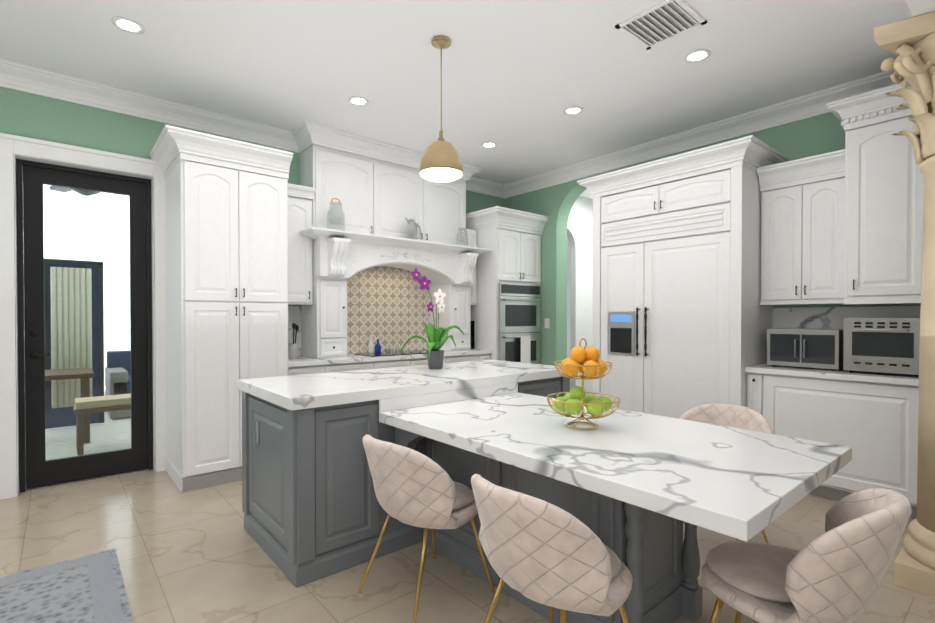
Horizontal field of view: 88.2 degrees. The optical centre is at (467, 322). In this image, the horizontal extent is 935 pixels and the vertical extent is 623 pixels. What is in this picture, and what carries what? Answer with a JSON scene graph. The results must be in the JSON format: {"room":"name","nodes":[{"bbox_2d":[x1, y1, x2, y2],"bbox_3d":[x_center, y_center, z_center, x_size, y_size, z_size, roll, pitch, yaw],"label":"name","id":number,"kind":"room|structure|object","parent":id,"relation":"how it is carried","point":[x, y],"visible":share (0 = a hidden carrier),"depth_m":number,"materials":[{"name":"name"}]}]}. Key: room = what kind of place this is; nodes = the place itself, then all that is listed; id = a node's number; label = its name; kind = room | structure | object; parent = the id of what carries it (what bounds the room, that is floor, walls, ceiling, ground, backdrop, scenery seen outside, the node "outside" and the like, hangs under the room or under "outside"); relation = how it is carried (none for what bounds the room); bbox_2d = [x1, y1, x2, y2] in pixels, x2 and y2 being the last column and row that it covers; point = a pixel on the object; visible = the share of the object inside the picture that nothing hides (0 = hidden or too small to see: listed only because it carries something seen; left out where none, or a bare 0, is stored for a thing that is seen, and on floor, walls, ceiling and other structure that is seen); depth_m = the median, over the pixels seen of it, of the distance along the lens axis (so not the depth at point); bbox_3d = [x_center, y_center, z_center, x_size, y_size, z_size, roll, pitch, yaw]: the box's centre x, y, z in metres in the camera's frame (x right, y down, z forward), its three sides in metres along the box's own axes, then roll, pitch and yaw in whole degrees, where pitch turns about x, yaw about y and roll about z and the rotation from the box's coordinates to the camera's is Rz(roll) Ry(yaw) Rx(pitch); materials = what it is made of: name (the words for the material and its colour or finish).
{"room":"kitchen","nodes":[
{"label":"kitchen","id":0,"kind":"room"},
{"bbox_2d":[0,87,503,435],"bbox_3d":[-2.654,-0.300,4.366,8.620,3.200,0.200,-1,1,-40],"label":"wall","id":1,"kind":"structure","parent":0,"point":[29,115],"depth_m":3.88,"materials":[{"name":"green paint"}]},
{"bbox_2d":[0,133,170,499],"bbox_3d":[-3.104,-0.044,3.964,1.154,2.697,0.234,-1,1,-40],"label":"door frame","id":2,"kind":"structure","parent":1,"relation":"attached to","point":[37,470],"depth_m":3.89,"materials":[{"name":"white wood"}]},
{"bbox_2d":[0,59,306,152],"bbox_3d":[-3.686,-1.810,3.251,5.226,0.155,0.140,-1,1,-40],"label":"crown molding","id":3,"kind":"structure","parent":1,"relation":"attached to","point":[15,76],"depth_m":4.04,"materials":[{"name":"white wood"}]},
{"bbox_2d":[288,306,299,357],"bbox_3d":[-1.873,0.094,4.887,0.376,0.520,0.018,-1,1,-40],"label":"backsplash","id":4,"kind":"structure","parent":1,"relation":"attached to","point":[293,311],"depth_m":4.95,"materials":[{"name":"white tile"}]},
{"bbox_2d":[288,183,315,304],"bbox_3d":[-1.749,-0.739,4.728,0.372,1.130,0.408,-1,1,-40],"label":"upper cabinet","id":5,"kind":"object","parent":1,"relation":"attached to","point":[300,268],"visible":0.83,"depth_m":4.65,"materials":[{"name":"white wood"}]},
{"bbox_2d":[299,144,491,358],"bbox_3d":[-0.772,-0.779,5.396,2.270,2.252,0.653,-1,1,-40],"label":"mantel","id":6,"kind":"object","parent":1,"relation":"attached to","point":[369,259],"visible":0.94,"depth_m":5.36,"materials":[{"name":"white wood"}]},
{"bbox_2d":[327,198,344,230],"bbox_3d":[-1.290,-1.050,4.728,0.170,0.340,0.170,-1,1,-40],"label":"jar","id":7,"kind":"object","parent":6,"relation":"on","point":[337,217],"visible":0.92,"depth_m":4.71,"materials":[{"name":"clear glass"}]},
{"bbox_2d":[405,217,420,239],"bbox_3d":[-0.603,-1.020,5.351,0.207,0.267,0.122,-1,1,-40],"label":"carafe","id":8,"kind":"object","parent":6,"relation":"on","point":[411,229],"visible":0.88,"depth_m":5.30,"materials":[{"name":"white ceramic"}]},
{"bbox_2d":[456,227,467,245],"bbox_3d":[-0.062,-1.010,5.771,0.140,0.238,0.140,-1,1,-40],"label":"jar","id":9,"kind":"object","parent":6,"relation":"on","point":[463,231],"visible":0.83,"depth_m":5.77,"materials":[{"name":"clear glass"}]},
{"bbox_2d":[466,229,475,304],"bbox_3d":[-0.052,-0.695,6.208,0.166,0.950,0.348,-1,1,-40],"label":"upper cabinet","id":10,"kind":"object","parent":1,"relation":"attached to","point":[471,237],"visible":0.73,"depth_m":6.08,"materials":[{"name":"white wood"}]},
{"bbox_2d":[466,180,503,198],"bbox_3d":[0.145,-1.844,6.502,0.866,0.155,0.140,-1,1,-40],"label":"crown molding","id":11,"kind":"structure","parent":1,"relation":"attached to","point":[490,188],"depth_m":6.63,"materials":[{"name":"white wood"}]},
{"bbox_2d":[0,0,907,198],"bbox_3d":[0.600,-1.923,1.811,10.300,0.100,8.280,-1,1,-40],"label":"ceiling","id":12,"kind":"structure","parent":0,"point":[519,77],"depth_m":3.51,"materials":[{"name":"white paint"}]},
{"bbox_2d":[112,17,143,33],"bbox_3d":[-2.150,-1.881,3.059,0.170,0.009,0.170,-1,1,-40],"label":"recessed light","id":13,"kind":"object","parent":12,"relation":"in","point":[125,24],"visible":1,"depth_m":3.05,"materials":[{"name":"white plastic"}]},
{"bbox_2d":[348,96,368,105],"bbox_3d":[-0.934,-1.892,4.130,0.170,0.009,0.170,-1,1,-40],"label":"recessed light","id":14,"kind":"object","parent":12,"relation":"in","point":[358,100],"visible":0.96,"depth_m":4.12,"materials":[{"name":"white plastic"}]},
{"bbox_2d":[296,121,483,183],"bbox_3d":[-0.729,-1.832,5.334,2.228,0.155,0.150,-1,1,-40],"label":"crown molding","id":15,"kind":"structure","parent":12,"relation":"attached to","point":[303,136],"depth_m":5.01,"materials":[{"name":"white wood"}]},
{"bbox_2d":[419,36,462,181],"bbox_3d":[-0.177,-1.426,3.242,0.296,0.919,0.296,-1,1,-40],"label":"pendant lamp","id":16,"kind":"object","parent":12,"relation":"hanging from","point":[441,161],"visible":1,"depth_m":3.16,"materials":[{"name":"gold metal"}]},
{"bbox_2d":[481,142,496,147],"bbox_3d":[0.231,-1.903,5.184,0.170,0.009,0.170,-1,1,-40],"label":"recessed light","id":17,"kind":"object","parent":12,"relation":"in","point":[488,144],"visible":1,"depth_m":5.18,"materials":[{"name":"white"}]},
{"bbox_2d":[564,106,582,114],"bbox_3d":[0.948,-1.894,4.323,0.170,0.009,0.170,-1,1,-40],"label":"recessed light","id":18,"kind":"object","parent":12,"relation":"in","point":[574,110],"visible":0.98,"depth_m":4.32,"materials":[{"name":"white"}]},
{"bbox_2d":[615,0,706,49],"bbox_3d":[1.219,-1.878,3.045,0.400,0.019,0.400,-1,1,-40],"label":"ceiling vent","id":19,"kind":"object","parent":12,"relation":"in","point":[661,22],"visible":1,"depth_m":3.03,"materials":[{"name":"white metal"}]},
{"bbox_2d":[684,49,709,62],"bbox_3d":[1.626,-1.884,3.416,0.170,0.009,0.170,-1,1,-40],"label":"recessed light","id":20,"kind":"object","parent":12,"relation":"in","point":[697,55],"visible":1,"depth_m":3.41,"materials":[{"name":"white plastic"}]},
{"bbox_2d":[906,0,934,16],"bbox_3d":[0.502,-1.659,0.616,8.200,0.399,0.480,-1,1,-40],"label":"header beam","id":21,"kind":"structure","parent":12,"relation":"attached to","point":[919,7],"depth_m":2.26,"materials":[{"name":"white paint"}]},
{"bbox_2d":[0,469,934,622],"bbox_3d":[0.600,1.357,1.846,10.300,0.060,8.280,-1,1,-40],"label":"floor","id":22,"kind":"structure","parent":0,"point":[198,556],"depth_m":2.62,"materials":[{"name":"tile"}]},
{"bbox_2d":[0,548,133,622],"bbox_3d":[-2.022,1.328,1.188,2.050,0.012,2.470,-1,1,-40],"label":"rug","id":23,"kind":"object","parent":22,"relation":"on","point":[89,588],"visible":0.92,"depth_m":2.33,"materials":[{"name":"grey fabric"}]},
{"bbox_2d":[149,125,292,491],"bbox_3d":[-2.112,-0.073,4.148,0.934,2.750,0.834,-1,1,-40],"label":"pantry cabinet","id":24,"kind":"object","parent":22,"relation":"on","point":[226,273],"visible":0.96,"depth_m":3.90,"materials":[{"name":"white wood"}]},
{"bbox_2d":[288,366,327,375],"bbox_3d":[-1.685,0.847,4.675,0.378,0.900,0.598,-1,1,-40],"label":"base cabinet","id":25,"kind":"object","parent":22,"relation":"on","point":[292,370],"depth_m":4.45,"materials":[{"name":"white wood"}]},
{"bbox_2d":[328,362,375,372],"bbox_3d":[-1.342,0.844,4.965,0.520,0.900,0.598,-1,1,-40],"label":"base cabinet","id":26,"kind":"object","parent":22,"relation":"on","point":[344,366],"depth_m":4.75,"materials":[{"name":"white wood"}]},
{"bbox_2d":[288,350,491,365],"bbox_3d":[-0.858,0.369,5.355,2.526,0.040,0.623,-1,1,-40],"label":"countertop","id":27,"kind":"structure","parent":26,"relation":"on","point":[302,361],"depth_m":4.87,"materials":[{"name":"white stone"}]},
{"bbox_2d":[288,323,298,358],"bbox_3d":[-1.699,0.181,4.683,0.126,0.350,0.126,-1,1,-40],"label":"utensil crock","id":28,"kind":"object","parent":27,"relation":"on","point":[293,350],"visible":0.9,"depth_m":4.65,"materials":[{"name":"white ceramic"}]},
{"bbox_2d":[352,349,431,357],"bbox_3d":[-0.755,0.330,5.380,0.900,0.038,0.400,-1,1,-40],"label":"cooktop","id":29,"kind":"object","parent":27,"relation":"in","point":[379,354],"depth_m":5.27,"materials":[{"name":"metal"}]},
{"bbox_2d":[385,348,403,351],"bbox_3d":[-0.852,0.324,5.653,0.253,0.042,0.028,-1,1,-40],"label":"grate","id":30,"kind":"object","parent":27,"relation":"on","point":[396,349],"depth_m":5.63,"materials":[{"name":"black metal"}]},
{"bbox_2d":[471,321,473,348],"bbox_3d":[-0.058,0.159,6.226,0.156,0.358,0.270,-1,1,-40],"label":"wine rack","id":31,"kind":"object","parent":27,"relation":"on","point":[472,334],"visible":0.21,"depth_m":6.17,"materials":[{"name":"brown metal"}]},
{"bbox_2d":[376,358,411,368],"bbox_3d":[-0.973,0.840,5.279,0.450,0.900,0.598,-1,1,-40],"label":"base cabinet","id":32,"kind":"object","parent":22,"relation":"on","point":[404,362],"depth_m":5.07,"materials":[{"name":"white wood"}]},
{"bbox_2d":[358,434,494,622],"bbox_3d":[-0.221,0.922,2.345,0.572,0.800,0.600,-1,1,-40],"label":"chair","id":33,"kind":"object","parent":22,"relation":"on","point":[412,487],"visible":0.94,"depth_m":2.12,"materials":[{"name":"fabric"}]},
{"bbox_2d":[412,358,447,365],"bbox_3d":[-0.622,0.837,5.576,0.470,0.900,0.598,-1,1,-40],"label":"base cabinet","id":34,"kind":"object","parent":22,"relation":"on","point":[415,361],"depth_m":5.29,"materials":[{"name":"white wood"}]},
{"bbox_2d":[448,354,483,362],"bbox_3d":[-0.241,0.834,5.900,0.530,0.900,0.598,-1,1,-40],"label":"base cabinet","id":35,"kind":"object","parent":22,"relation":"on","point":[459,357],"depth_m":5.70,"materials":[{"name":"white wood"}]},
{"bbox_2d":[484,354,489,359],"bbox_3d":[0.029,0.831,6.129,0.178,0.900,0.598,-1,1,-40],"label":"base cabinet","id":36,"kind":"object","parent":22,"relation":"on","point":[486,356],"depth_m":5.92,"materials":[{"name":"white wood"}]},
{"bbox_2d":[466,206,548,363],"bbox_3d":[0.440,-0.051,6.321,0.930,2.660,0.822,-1,1,-40],"label":"tall cabinet","id":37,"kind":"object","parent":22,"relation":"on","point":[506,313],"visible":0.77,"depth_m":6.05,"materials":[{"name":"white wood"}]},
{"bbox_2d":[237,360,851,622],"bbox_3d":[0.292,0.843,2.717,2.225,0.950,2.795,-1,1,-40],"label":"island table","id":38,"kind":"object","parent":22,"relation":"on","point":[633,490],"visible":0.83,"depth_m":2.40,"materials":[{"name":"stone"}]},
{"bbox_2d":[400,268,463,368],"bbox_3d":[-0.231,-0.024,3.719,0.508,0.761,0.404,-1,1,-40],"label":"orchid plant","id":39,"kind":"object","parent":38,"relation":"on","point":[438,337],"visible":1,"depth_m":3.67,"materials":[{"name":"green leaf"},{"name":"flower petals"},{"name":"gray ceramic"}]},
{"bbox_2d":[546,338,619,429],"bbox_3d":[0.555,0.288,2.321,0.347,0.425,0.347,-1,1,-40],"label":"fruit basket","id":40,"kind":"object","parent":38,"relation":"on","point":[587,362],"visible":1,"depth_m":2.27,"materials":[{"name":"food"}]},
{"bbox_2d":[471,474,632,622],"bbox_3d":[0.290,0.928,1.741,0.570,0.800,0.600,-1,1,-40],"label":"chair","id":41,"kind":"object","parent":22,"relation":"on","point":[543,552],"visible":1,"depth_m":1.51,"materials":[{"name":"fabric"}]},
{"bbox_2d":[577,135,788,418],"bbox_3d":[1.967,-0.072,4.598,0.832,2.740,1.638,-1,1,-40],"label":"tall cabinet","id":42,"kind":"object","parent":22,"relation":"on","point":[682,320],"visible":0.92,"depth_m":4.25,"materials":[{"name":"white wood"}]},
{"bbox_2d":[679,403,772,543],"bbox_3d":[1.458,0.916,2.840,0.573,0.800,0.600,-1,1,-40],"label":"chair","id":43,"kind":"object","parent":22,"relation":"on","point":[735,416],"visible":0.08,"depth_m":2.99,"materials":[{"name":"fabric"}]},
{"bbox_2d":[701,488,911,622],"bbox_3d":[1.113,0.929,1.634,0.600,0.800,0.573,-1,1,-40],"label":"chair","id":44,"kind":"object","parent":22,"relation":"on","point":[835,572],"visible":1,"depth_m":1.41,"materials":[{"name":"fabric"}]},
{"bbox_2d":[745,306,920,518],"bbox_3d":[2.844,0.592,3.715,0.646,1.430,1.078,-1,1,-40],"label":"base cabinet","id":45,"kind":"object","parent":22,"relation":"on","point":[870,419],"visible":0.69,"depth_m":3.47,"materials":[{"name":"white wood"}]},
{"bbox_2d":[767,328,843,370],"bbox_3d":[2.747,0.209,3.892,0.445,0.310,0.480,-1,1,-40],"label":"toaster oven","id":46,"kind":"object","parent":45,"relation":"on","point":[810,347],"visible":1,"depth_m":3.74,"materials":[{"name":"silver metal"}]},
{"bbox_2d":[843,318,919,377],"bbox_3d":[3.037,0.169,3.488,0.483,0.400,0.430,-1,1,-40],"label":"microwave oven","id":47,"kind":"object","parent":45,"relation":"on","point":[886,345],"visible":0.96,"depth_m":3.35,"materials":[{"name":"silver metal"}]},
{"bbox_2d":[874,12,934,596],"bbox_3d":[2.554,-0.076,2.388,0.806,2.795,0.806,-1,1,-40],"label":"stone column","id":48,"kind":"structure","parent":22,"relation":"on","point":[910,42],"depth_m":2.43,"materials":[{"name":"beige stone"}]},
{"bbox_2d":[567,196,592,402],"bbox_3d":[1.524,-0.332,7.308,1.560,3.200,0.100,-1,1,-40],"label":"wall","id":49,"kind":"structure","parent":0,"point":[580,274],"depth_m":7.40,"materials":[{"name":"white paint"}]},
{"bbox_2d":[504,103,920,365],"bbox_3d":[3.162,-0.296,4.003,0.220,3.200,8.280,-1,1,-40],"label":"wall","id":50,"kind":"structure","parent":0,"point":[815,135],"depth_m":6.23,"materials":[{"name":"green paint"}]},
{"bbox_2d":[545,318,549,327],"bbox_3d":[1.042,0.014,6.325,0.009,0.130,0.080,-1,1,-40],"label":"switch plate","id":51,"kind":"object","parent":50,"relation":"attached to","point":[547,322],"visible":1,"depth_m":6.32,"materials":[{"name":"white plastic"}]},
{"bbox_2d":[504,70,898,198],"bbox_3d":[1.905,-1.831,5.202,0.125,0.155,4.400,-1,1,-40],"label":"crown molding","id":52,"kind":"structure","parent":50,"relation":"attached to","point":[813,104],"depth_m":4.66,"materials":[{"name":"white wood"}]},
{"bbox_2d":[756,149,844,305],"bbox_3d":[2.771,-0.716,3.944,0.443,1.140,0.600,-1,1,-40],"label":"upper cabinet","id":53,"kind":"object","parent":50,"relation":"attached to","point":[802,237],"visible":0.83,"depth_m":3.85,"materials":[{"name":"white wood"}]},
{"bbox_2d":[826,83,924,304],"bbox_3d":[3.062,-0.866,3.484,0.593,1.470,0.656,-1,1,-40],"label":"upper cabinet","id":54,"kind":"object","parent":50,"relation":"attached to","point":[884,191],"visible":0.88,"depth_m":3.37,"materials":[{"name":"white wood"}]},
{"bbox_2d":[900,0,912,18],"bbox_3d":[0.307,-1.784,0.845,8.200,0.155,0.125,-1,1,-40],"label":"crown molding","id":55,"kind":"structure","parent":50,"relation":"attached to","point":[904,3],"depth_m":2.84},
{"label":"outside","id":56,"kind":"structure","parent":0,"visible":0},
{"bbox_2d":[23,184,129,389],"bbox_3d":[-5.163,-0.416,6.301,7.700,3.410,6.000,-1,1,-40],"label":"wall","id":57,"kind":"structure","parent":56,"point":[88,233],"depth_m":8.69,"materials":[{"name":"white paint"}]},
{"bbox_2d":[50,186,99,195],"bbox_3d":[-4.246,-1.711,5.361,0.976,0.600,0.976,0,1,-18],"label":"fan","id":58,"kind":"object","parent":57,"relation":"hanging from","point":[58,188],"depth_m":5.40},
{"bbox_2d":[25,392,130,459],"bbox_3d":[-5.163,1.324,6.320,7.500,0.070,6.000,-1,1,-40],"label":"floor","id":59,"kind":"structure","parent":56,"point":[112,424],"depth_m":5.39,"materials":[{"name":"white tile"}]},
{"bbox_2d":[45,367,94,442],"bbox_3d":[-4.586,0.917,5.133,0.950,0.750,0.750,-1,1,-40],"label":"table","id":60,"kind":"object","parent":59,"relation":"on","point":[86,392],"depth_m":5.15,"materials":[{"name":"brown wood"}]},
{"bbox_2d":[44,258,103,428],"bbox_3d":[-4.865,0.258,5.958,0.600,2.050,0.120,-1,1,-40],"label":"door","id":61,"kind":"structure","parent":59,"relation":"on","point":[56,319],"depth_m":5.91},
{"bbox_2d":[73,394,130,454],"bbox_3d":[-3.611,1.033,5.044,0.780,0.520,0.350,-1,1,-40],"label":"bench","id":62,"kind":"object","parent":59,"relation":"on","point":[110,400],"depth_m":4.79,"materials":[{"name":"brown wood"}]},
{"bbox_2d":[105,350,130,418],"bbox_3d":[-4.292,0.844,7.251,1.800,0.850,0.900,-1,1,-40],"label":"outdoor sofa","id":63,"kind":"object","parent":59,"relation":"on","point":[114,378],"depth_m":6.47,"materials":[{"name":"fabric"}]}
]}

